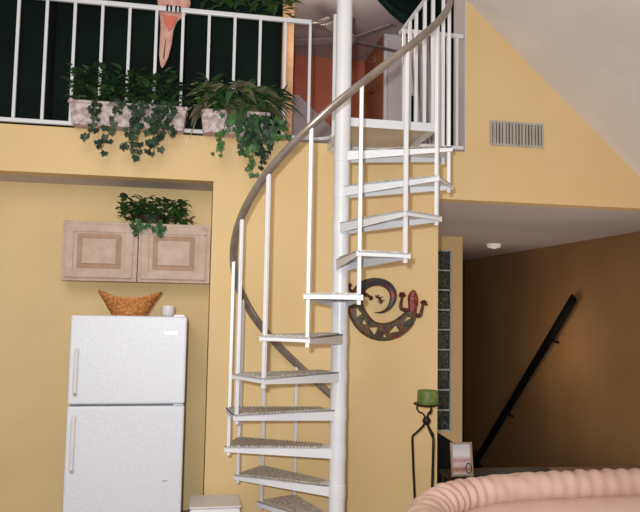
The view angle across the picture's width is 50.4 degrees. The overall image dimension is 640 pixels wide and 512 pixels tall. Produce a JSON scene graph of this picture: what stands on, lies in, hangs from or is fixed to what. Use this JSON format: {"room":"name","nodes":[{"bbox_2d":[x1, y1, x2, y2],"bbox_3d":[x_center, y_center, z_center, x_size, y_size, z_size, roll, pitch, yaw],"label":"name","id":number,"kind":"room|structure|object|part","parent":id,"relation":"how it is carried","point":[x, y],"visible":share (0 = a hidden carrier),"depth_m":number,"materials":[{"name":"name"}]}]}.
{"room":"living room","nodes":[
{"label":"living room","id":0,"kind":"room"},
{"bbox_2d":[0,174,212,190],"bbox_3d":[-2.082,-0.627,5.242,2.680,0.100,0.420,2,-4,-10],"label":"soffit","id":1,"kind":"structure","parent":0,"point":[3,177],"depth_m":5.26,"materials":[{"name":"paint"}]},
{"bbox_2d":[203,188,212,494],"bbox_3d":[-2.106,0.689,5.142,2.680,2.540,0.420,2,-4,-10],"label":"wall","id":2,"kind":"structure","parent":0,"point":[212,188],"depth_m":5.30,"materials":[{"name":"yellow paint"}]},
{"bbox_2d":[292,95,330,143],"bbox_3d":[0.035,-1.287,8.246,0.830,1.270,0.100,2,-4,-10],"label":"wall","id":3,"kind":"structure","parent":0,"point":[323,129],"depth_m":8.19,"materials":[{"name":"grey paint"}]},
{"bbox_2d":[0,0,639,511],"bbox_3d":[0.237,-0.435,5.367,8.300,4.900,0.140,2,-4,-10],"label":"wall","id":4,"kind":"structure","parent":0,"point":[575,167],"depth_m":5.21,"materials":[{"name":"yellow paint"}]},
{"bbox_2d":[0,181,211,511],"bbox_3d":[-2.183,0.649,5.294,2.580,2.640,0.100,2,-4,-10],"label":"wall niche","id":5,"kind":"object","parent":4,"relation":"in","point":[37,307],"visible":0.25,"depth_m":5.28,"materials":[{"name":"yellow paint"}]},
{"bbox_2d":[61,220,138,282],"bbox_3d":[-1.677,-0.028,5.240,0.545,0.450,0.280,2,-4,-10],"label":"upper cabinet","id":6,"kind":"object","parent":5,"relation":"attached to","point":[92,251],"visible":0.93,"depth_m":5.11,"materials":[{"name":"brown wood"}]},
{"bbox_3d":[-1.658,-0.037,5.109,0.245,0.192,0.009,2,-4,-10],"label":"raised panel","id":7,"kind":"part","parent":6,"relation":"part of","materials":[{"name":"brown wood"}]},
{"bbox_3d":[-1.658,-0.037,5.111,0.319,0.260,0.004,2,-4,-10],"label":"panel molding","id":8,"kind":"part","parent":6,"relation":"part of","materials":[{"name":"brown wood"}]},
{"bbox_2d":[137,223,210,284],"bbox_3d":[-1.138,-0.011,5.337,0.541,0.450,0.280,2,-4,-10],"label":"upper cabinet","id":9,"kind":"object","parent":5,"relation":"attached to","point":[181,255],"visible":0.95,"depth_m":5.21,"materials":[{"name":"brown wood"}]},
{"bbox_2d":[116,192,197,237],"bbox_3d":[-1.277,-0.303,5.301,0.646,0.357,0.355,2,-4,-10],"label":"ivy plant","id":10,"kind":"object","parent":9,"relation":"on","point":[138,216],"visible":0.99,"depth_m":5.26,"materials":[{"name":"green plant"}]},
{"bbox_3d":[-1.335,-0.277,5.322,0.288,0.070,0.180,2,-4,-10],"label":"pot","id":11,"kind":"part","parent":10,"relation":"part of","materials":[{"name":"grey ceramic"}]},
{"bbox_3d":[-1.119,-0.020,5.206,0.241,0.192,0.009,2,-4,-10],"label":"raised panel","id":12,"kind":"part","parent":9,"relation":"part of","materials":[{"name":"brown wood"}]},
{"bbox_3d":[-1.119,-0.020,5.209,0.315,0.260,0.004,2,-4,-10],"label":"panel molding","id":13,"kind":"part","parent":9,"relation":"part of","materials":[{"name":"brown wood"}]},
{"bbox_2d":[0,0,336,140],"bbox_3d":[-1.554,-1.421,4.980,3.377,0.983,0.187,2,-4,-10],"label":"balcony railing","id":14,"kind":"object","parent":4,"relation":"on","point":[102,3],"visible":0.7,"depth_m":5.13,"materials":[{"name":"white metal"}]},
{"bbox_2d":[60,62,190,161],"bbox_3d":[-1.404,-1.015,4.950,0.920,0.741,0.471,2,-4,-10],"label":"potted plant","id":15,"kind":"object","parent":14,"relation":"attached to","point":[164,117],"visible":1,"depth_m":4.85,"materials":[{"name":"plant"}]},
{"bbox_3d":[-1.658,-0.963,5.008,3.210,0.030,0.030,2,-4,-10],"label":"rail","id":16,"kind":"part","parent":14,"relation":"part of","materials":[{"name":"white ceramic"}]},
{"bbox_2d":[157,0,189,67],"bbox_3d":[-1.120,-1.869,5.199,0.250,0.875,0.118,2,-4,-10],"label":"ornament","id":17,"kind":"object","parent":14,"relation":"on","point":[168,20],"visible":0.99,"depth_m":5.19,"materials":[{"name":"pink paint"}]},
{"bbox_3d":[-1.641,-1.890,5.078,3.210,0.036,0.030,2,-4,-10],"label":"rail","id":18,"kind":"part","parent":14,"relation":"part of","materials":[{"name":"white metal"}]},
{"bbox_2d":[172,72,303,177],"bbox_3d":[-0.609,-0.955,5.071,0.992,0.799,0.462,2,-4,-10],"label":"potted plant","id":19,"kind":"object","parent":14,"relation":"attached to","point":[248,122],"visible":1,"depth_m":4.99,"materials":[{"name":"plant"}]},
{"bbox_3d":[0.038,-1.841,5.322,0.246,0.032,0.083,-2,-5,35],"label":"rail","id":20,"kind":"part","parent":14,"relation":"part of","materials":[{"name":"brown metal"}]},
{"bbox_3d":[0.021,-0.911,5.251,0.244,0.033,0.080,-2,-5,35],"label":"rail","id":21,"kind":"part","parent":14,"relation":"part of","materials":[{"name":"white metal"}]},
{"bbox_3d":[0.107,-1.370,5.197,0.024,0.975,0.024,2,-4,-10],"label":"post","id":22,"kind":"part","parent":14,"relation":"part of","materials":[{"name":"white metal"}]},
{"bbox_2d":[375,295,384,303],"bbox_3d":[0.464,0.336,5.264,0.074,0.073,0.024,2,-4,-10],"label":"ornament","id":23,"kind":"object","parent":4,"relation":"attached to","point":[376,296],"visible":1,"depth_m":5.26,"materials":[{"name":"metal"}]},
{"bbox_2d":[348,278,427,340],"bbox_3d":[0.526,0.414,5.267,0.647,0.488,0.030,2,-4,-10],"label":"wall art","id":24,"kind":"object","parent":4,"relation":"attached to","point":[392,330],"visible":0.94,"depth_m":5.25,"materials":[{"name":"metal"}]},
{"bbox_3d":[0.663,0.383,5.297,0.090,0.124,0.024,2,-4,-10],"label":"leg","id":25,"kind":"part","parent":24,"relation":"part of","materials":[{"name":"metal"}]},
{"bbox_3d":[0.779,0.429,5.315,0.087,0.113,0.024,2,-4,-10],"label":"leg","id":26,"kind":"part","parent":24,"relation":"part of","materials":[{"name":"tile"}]},
{"bbox_2d":[406,29,463,149],"bbox_3d":[0.917,-1.346,5.506,0.510,0.963,0.030,2,-4,-10],"label":"balcony railing","id":27,"kind":"object","parent":4,"relation":"on","point":[455,36],"visible":0.52,"depth_m":5.52,"materials":[{"name":"white metal"}]},
{"bbox_3d":[0.926,-1.808,5.542,0.510,0.036,0.030,2,-4,-10],"label":"rail","id":28,"kind":"part","parent":27,"relation":"part of","materials":[{"name":"white metal"}]},
{"bbox_3d":[0.909,-0.881,5.471,0.510,0.030,0.030,2,-4,-10],"label":"rail","id":29,"kind":"part","parent":27,"relation":"part of","materials":[{"name":"white metal"}]},
{"bbox_2d":[453,0,465,151],"bbox_3d":[1.218,-1.761,5.700,0.110,1.870,0.248,2,-4,-10],"label":"door frame","id":30,"kind":"structure","parent":4,"relation":"attached to","point":[459,5],"depth_m":5.62,"materials":[{"name":"white paint"}]},
{"bbox_2d":[490,120,543,148],"bbox_3d":[1.616,-0.998,5.581,0.468,0.205,0.013,2,-4,-10],"label":"air vent","id":31,"kind":"object","parent":4,"relation":"in","point":[502,133],"visible":1,"depth_m":5.58,"materials":[{"name":"metal"}]},
{"bbox_2d":[293,55,364,125],"bbox_3d":[1.598,-1.515,8.833,4.460,1.870,0.100,2,-4,-10],"label":"wall","id":32,"kind":"structure","parent":0,"point":[321,67],"depth_m":8.54,"materials":[{"name":"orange paint"}]},
{"bbox_2d":[293,0,407,60],"bbox_3d":[-0.009,-2.662,7.125,8.500,0.100,3.080,2,-4,-10],"label":"ceiling","id":33,"kind":"structure","parent":0,"point":[369,15],"depth_m":7.54,"materials":[{"name":"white paint"}]},
{"bbox_2d":[200,0,303,17],"bbox_3d":[-0.605,-2.387,5.774,0.964,0.678,0.412,2,-4,-10],"label":"hanging plant","id":34,"kind":"object","parent":33,"relation":"hanging from","point":[271,4],"visible":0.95,"depth_m":5.79,"materials":[{"name":"green plant"}]},
{"bbox_2d":[294,16,397,51],"bbox_3d":[0.303,-2.431,7.451,1.213,0.300,1.160,2,-4,-10],"label":"ceiling fan","id":35,"kind":"object","parent":33,"relation":"hanging from","point":[316,41],"visible":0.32,"depth_m":7.41,"materials":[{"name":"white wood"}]},
{"bbox_3d":[-0.044,-2.347,7.457,0.530,0.032,0.118,0,-4,9],"label":"fan blade","id":36,"kind":"part","parent":35,"relation":"part of","materials":[{"name":"brown wood"}]},
{"bbox_3d":[0.149,-2.372,7.087,0.118,0.032,0.530,-1,-5,26],"label":"fan blade","id":37,"kind":"part","parent":35,"relation":"part of","materials":[{"name":"brown wood"}]},
{"bbox_3d":[0.560,-2.359,7.156,0.530,0.032,0.118,-3,-6,44],"label":"fan blade","id":38,"kind":"part","parent":35,"relation":"part of","materials":[{"name":"brown wood"}]},
{"bbox_3d":[0.622,-2.326,7.567,0.530,0.032,0.118,3,-5,-27],"label":"fan blade","id":39,"kind":"part","parent":35,"relation":"part of","materials":[{"name":"brown wood"}]},
{"bbox_2d":[378,0,453,32],"bbox_3d":[0.954,-2.393,6.519,1.007,0.496,0.076,2,-4,-10],"label":"swag","id":40,"kind":"object","parent":33,"relation":"hanging from","point":[401,10],"visible":0.49,"depth_m":6.50},
{"bbox_2d":[407,27,434,143],"bbox_3d":[0.998,-1.687,6.714,0.356,1.811,0.048,2,-4,-10],"label":"sheer curtain","id":41,"kind":"object","parent":33,"relation":"hanging from","point":[430,140],"visible":0.2,"depth_m":6.71,"materials":[{"name":"white fabric"}]},
{"bbox_2d":[364,34,383,119],"bbox_3d":[0.929,-1.574,8.216,0.600,1.870,0.880,2,-4,-10],"label":"wall","id":42,"kind":"structure","parent":0,"point":[373,103],"depth_m":8.10,"materials":[{"name":"paint"}]},
{"bbox_2d":[365,54,374,65],"bbox_3d":[0.593,-2.367,8.202,0.115,0.096,0.140,2,-4,-10],"label":"double hook","id":43,"kind":"object","parent":42,"relation":"attached to","point":[369,56],"visible":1,"depth_m":8.17,"materials":[{"name":"paint"}]},
{"bbox_2d":[365,83,374,93],"bbox_3d":[0.587,-2.018,8.175,0.115,0.096,0.140,2,-4,-10],"label":"double hook","id":44,"kind":"object","parent":42,"relation":"attached to","point":[372,90],"visible":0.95,"depth_m":8.15,"materials":[{"name":"paint"}]},
{"bbox_2d":[383,33,407,120],"bbox_3d":[1.022,-1.605,7.764,0.620,1.865,0.045,2,-4,-10],"label":"door","id":45,"kind":"structure","parent":42,"relation":"in","point":[392,76],"depth_m":7.75,"materials":[{"name":"white paint"}]},
{"bbox_2d":[181,465,639,511],"bbox_3d":[0.574,1.885,2.813,8.400,0.100,9.900,2,-4,-10],"label":"floor","id":46,"kind":"structure","parent":0,"point":[560,469],"depth_m":7.05,"materials":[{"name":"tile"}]},
{"bbox_2d":[62,315,187,511],"bbox_3d":[-1.361,1.175,4.879,0.763,1.519,0.754,2,-4,-10],"label":"refrigerator","id":47,"kind":"object","parent":46,"relation":"on","point":[127,378],"visible":1,"depth_m":4.57,"materials":[{"name":"metal"}]},
{"bbox_3d":[-1.627,1.239,4.472,0.028,0.385,0.060,2,-4,-10],"label":"door handle","id":48,"kind":"part","parent":47,"relation":"part of","materials":[{"name":"white plastic"}]},
{"bbox_3d":[-1.618,0.770,4.508,0.028,0.325,0.060,2,-4,-10],"label":"door handle","id":49,"kind":"part","parent":47,"relation":"part of","materials":[{"name":"white plastic"}]},
{"bbox_3d":[-1.313,1.421,4.571,0.763,0.822,0.060,2,-4,-10],"label":"fridge door","id":50,"kind":"part","parent":47,"relation":"part of","materials":[{"name":"metal"}]},
{"bbox_3d":[-1.300,0.704,4.626,0.763,0.592,0.060,2,-4,-10],"label":"freezer door","id":51,"kind":"part","parent":47,"relation":"part of","materials":[{"name":"metal"}]},
{"bbox_2d":[98,290,161,315],"bbox_3d":[-1.355,0.335,4.846,0.440,0.181,0.292,2,-4,-10],"label":"wicker basket","id":52,"kind":"object","parent":47,"relation":"on","point":[117,306],"visible":0.98,"depth_m":4.75,"materials":[{"name":"orange wicker"}]},
{"bbox_2d":[161,306,174,315],"bbox_3d":[-1.076,0.388,4.812,0.092,0.072,0.092,2,-4,-10],"label":"cup","id":53,"kind":"object","parent":47,"relation":"on","point":[165,310],"visible":0.97,"depth_m":4.77,"materials":[{"name":"white ceramic"}]},
{"bbox_2d":[187,494,241,511],"bbox_3d":[-0.734,1.827,4.719,0.433,0.256,0.375,2,-4,-10],"label":"bin","id":54,"kind":"object","parent":46,"relation":"on","point":[230,502],"visible":1,"depth_m":4.66,"materials":[{"name":"plastic"}]},
{"bbox_2d":[187,507,240,511],"bbox_3d":[-0.734,1.833,4.718,0.433,0.245,0.375,2,-4,-10],"label":"tub","id":55,"kind":"object","parent":54,"relation":"in","point":[190,509],"depth_m":4.59,"materials":[{"name":"white plastic"}]},
{"bbox_2d":[224,0,452,511],"bbox_3d":[0.139,-0.848,4.574,1.440,5.600,1.560,2,-4,-10],"label":"spiral staircase","id":56,"kind":"structure","parent":46,"relation":"on","point":[360,140],"depth_m":4.33,"materials":[{"name":"white metal"}]},
{"bbox_3d":[0.427,-0.880,4.980,0.597,0.004,0.730,2,-4,-10],"label":"underside panel","id":57,"kind":"part","parent":56,"relation":"part of","materials":[{"name":"white metal"}]},
{"bbox_3d":[0.723,-1.841,5.150,0.032,0.032,0.780,2,-4,-10],"label":"landing rail","id":58,"kind":"part","parent":56,"relation":"part of","materials":[{"name":"white metal"}]},
{"bbox_2d":[411,402,439,498],"bbox_3d":[0.765,1.535,4.907,0.202,0.930,0.206,2,-4,-10],"label":"candle stand","id":59,"kind":"object","parent":46,"relation":"on","point":[426,420],"visible":0.83,"depth_m":4.91,"materials":[{"name":"black metal"}]},
{"bbox_3d":[0.714,1.596,4.916,0.113,0.808,0.017,0,-4,9],"label":"leg","id":60,"kind":"part","parent":59,"relation":"part of","materials":[{"name":"black metal"}]},
{"bbox_2d":[413,402,439,407],"bbox_3d":[0.775,1.082,4.947,0.196,0.021,0.196,2,-4,-10],"label":"drip tray","id":61,"kind":"object","parent":59,"relation":"on","point":[415,403],"depth_m":4.88,"materials":[{"name":"black metal"}]},
{"bbox_2d":[417,389,437,404],"bbox_3d":[0.784,1.029,4.952,0.152,0.102,0.152,2,-4,-10],"label":"pillar candle","id":62,"kind":"object","parent":59,"relation":"on","point":[424,396],"visible":0.98,"depth_m":4.89,"materials":[{"name":"green wax"}]},
{"bbox_3d":[0.785,1.593,4.859,0.035,0.808,0.111,2,-4,-10],"label":"leg","id":63,"kind":"part","parent":59,"relation":"part of","materials":[{"name":"black metal"}]},
{"bbox_2d":[437,432,451,483],"bbox_3d":[1.014,1.744,5.746,0.300,0.643,0.324,2,-4,-10],"label":"floor speaker","id":64,"kind":"object","parent":46,"relation":"on","point":[443,444],"visible":0.2,"depth_m":5.60,"materials":[{"name":"black plastic"}]},
{"bbox_2d":[440,467,550,482],"bbox_3d":[1.344,1.794,4.897,0.850,0.425,0.460,2,-4,-10],"label":"end table","id":65,"kind":"object","parent":46,"relation":"on","point":[446,473],"visible":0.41,"depth_m":5.03,"materials":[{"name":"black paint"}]},
{"bbox_3d":[0.923,1.804,5.003,0.040,0.405,0.040,2,-4,-10],"label":"leg","id":66,"kind":"part","parent":65,"relation":"part of","materials":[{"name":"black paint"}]},
{"bbox_2d":[450,442,473,476],"bbox_3d":[1.010,1.455,4.886,0.166,0.234,0.091,2,-4,-10],"label":"picture frame","id":67,"kind":"object","parent":65,"relation":"on","point":[461,455],"visible":1,"depth_m":4.87,"materials":[{"name":"beige wood"}]},
{"bbox_2d":[407,468,639,511],"bbox_3d":[1.461,1.396,2.673,2.655,0.886,1.195,2,-4,-10],"label":"leather sofa","id":68,"kind":"object","parent":46,"relation":"on","point":[579,490],"visible":1,"depth_m":2.98,"materials":[{"name":"pink leather"}]},
{"bbox_3d":[1.464,1.398,2.671,2.649,0.682,1.188,2,-4,-10],"label":"backrest","id":69,"kind":"part","parent":68,"relation":"part of","materials":[{"name":"pink leather"}]},
{"bbox_2d":[437,236,462,441],"bbox_3d":[1.053,1.792,8.004,1.270,4.090,0.100,2,-4,-10],"label":"wall","id":70,"kind":"structure","parent":0,"point":[455,244],"depth_m":8.12,"materials":[{"name":"yellow paint"}]},
{"bbox_2d":[437,250,451,430],"bbox_3d":[1.442,0.996,8.120,0.230,2.138,0.105,2,-4,-10],"label":"window","id":71,"kind":"structure","parent":70,"relation":"in","point":[444,377],"depth_m":8.08,"materials":[{"name":"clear glass"}]},
{"bbox_2d":[438,202,639,260],"bbox_3d":[2.023,-0.146,9.657,3.645,0.060,7.680,2,-4,-10],"label":"ceiling","id":72,"kind":"structure","parent":0,"point":[517,228],"depth_m":7.00,"materials":[{"name":"paint"}]},
{"bbox_2d":[487,243,500,248],"bbox_3d":[2.304,-0.128,9.014,0.190,0.062,0.190,2,-4,-10],"label":"smoke detector","id":73,"kind":"object","parent":72,"relation":"attached to","point":[490,245],"visible":1,"depth_m":8.95,"materials":[{"name":"plastic"}]},
{"bbox_2d":[462,231,639,467],"bbox_3d":[2.999,2.055,9.675,0.100,4.290,7.680,2,-4,-10],"label":"wall","id":74,"kind":"structure","parent":0,"point":[580,406],"depth_m":8.94,"materials":[{"name":"brown paint"}]},
{"bbox_2d":[473,294,576,467],"bbox_3d":[2.856,2.049,9.894,0.119,2.931,3.288,2,-4,-10],"label":"wall handrail","id":75,"kind":"object","parent":74,"relation":"attached to","point":[572,300],"visible":0.95,"depth_m":9.49,"materials":[{"name":"black metal"}]},
{"bbox_2d":[467,0,639,176],"bbox_3d":[1.836,-2.430,2.074,4.150,3.826,7.180,2,-4,-10],"label":"sloped ceiling","id":76,"kind":"structure","parent":0,"point":[587,51],"depth_m":5.20,"materials":[{"name":"paint"}]},
{"bbox_3d":[-2.229,-1.767,6.440,3.945,1.870,0.100,2,-4,-10],"label":"wall","id":77,"kind":"structure","parent":0,"visible":0},
{"bbox_2d":[0,0,294,140],"bbox_3d":[-2.164,-1.772,6.360,3.845,1.870,0.080,2,-4,-10],"label":"window","id":78,"kind":"structure","parent":77,"relation":"in","point":[32,18],"depth_m":6.44,"materials":[{"name":"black glass"}]},
{"bbox_3d":[-0.327,-1.713,6.692,0.110,1.870,0.080,2,-4,-10],"label":"frame","id":79,"kind":"part","parent":78,"relation":"part of","materials":[{"name":"beige wood"}]},
{"bbox_3d":[-0.033,-0.567,7.172,8.600,0.328,3.480,2,-4,-10],"label":"floor","id":80,"kind":"structure","parent":0,"visible":0},
{"bbox_2d":[411,95,413,121],"bbox_3d":[0.926,-1.185,6.811,0.200,0.860,0.020,2,-4,-10],"label":"drape","id":81,"kind":"object","parent":80,"relation":"on","point":[412,97],"visible":0.04,"depth_m":6.82,"materials":[{"name":"green fabric"}]},
{"bbox_3d":[2.623,-1.551,8.116,2.700,1.870,1.680,2,-4,-10],"label":"wall","id":82,"kind":"structure","parent":0,"visible":0},
{"bbox_2d":[411,32,453,145],"bbox_3d":[1.284,-1.661,6.993,0.720,1.870,0.060,2,-4,-10],"label":"window","id":83,"kind":"structure","parent":82,"relation":"in","point":[452,39],"depth_m":6.99,"materials":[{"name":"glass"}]},
{"bbox_3d":[1.284,-1.661,6.993,0.720,1.870,0.060,2,-4,-10],"label":"frame","id":84,"kind":"part","parent":83,"relation":"part of","materials":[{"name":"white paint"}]},
{"bbox_3d":[1.284,-1.661,6.993,0.660,1.830,0.040,2,-4,-10],"label":"pane","id":85,"kind":"part","parent":83,"relation":"part of","materials":[{"name":"clear glass"}]}
]}

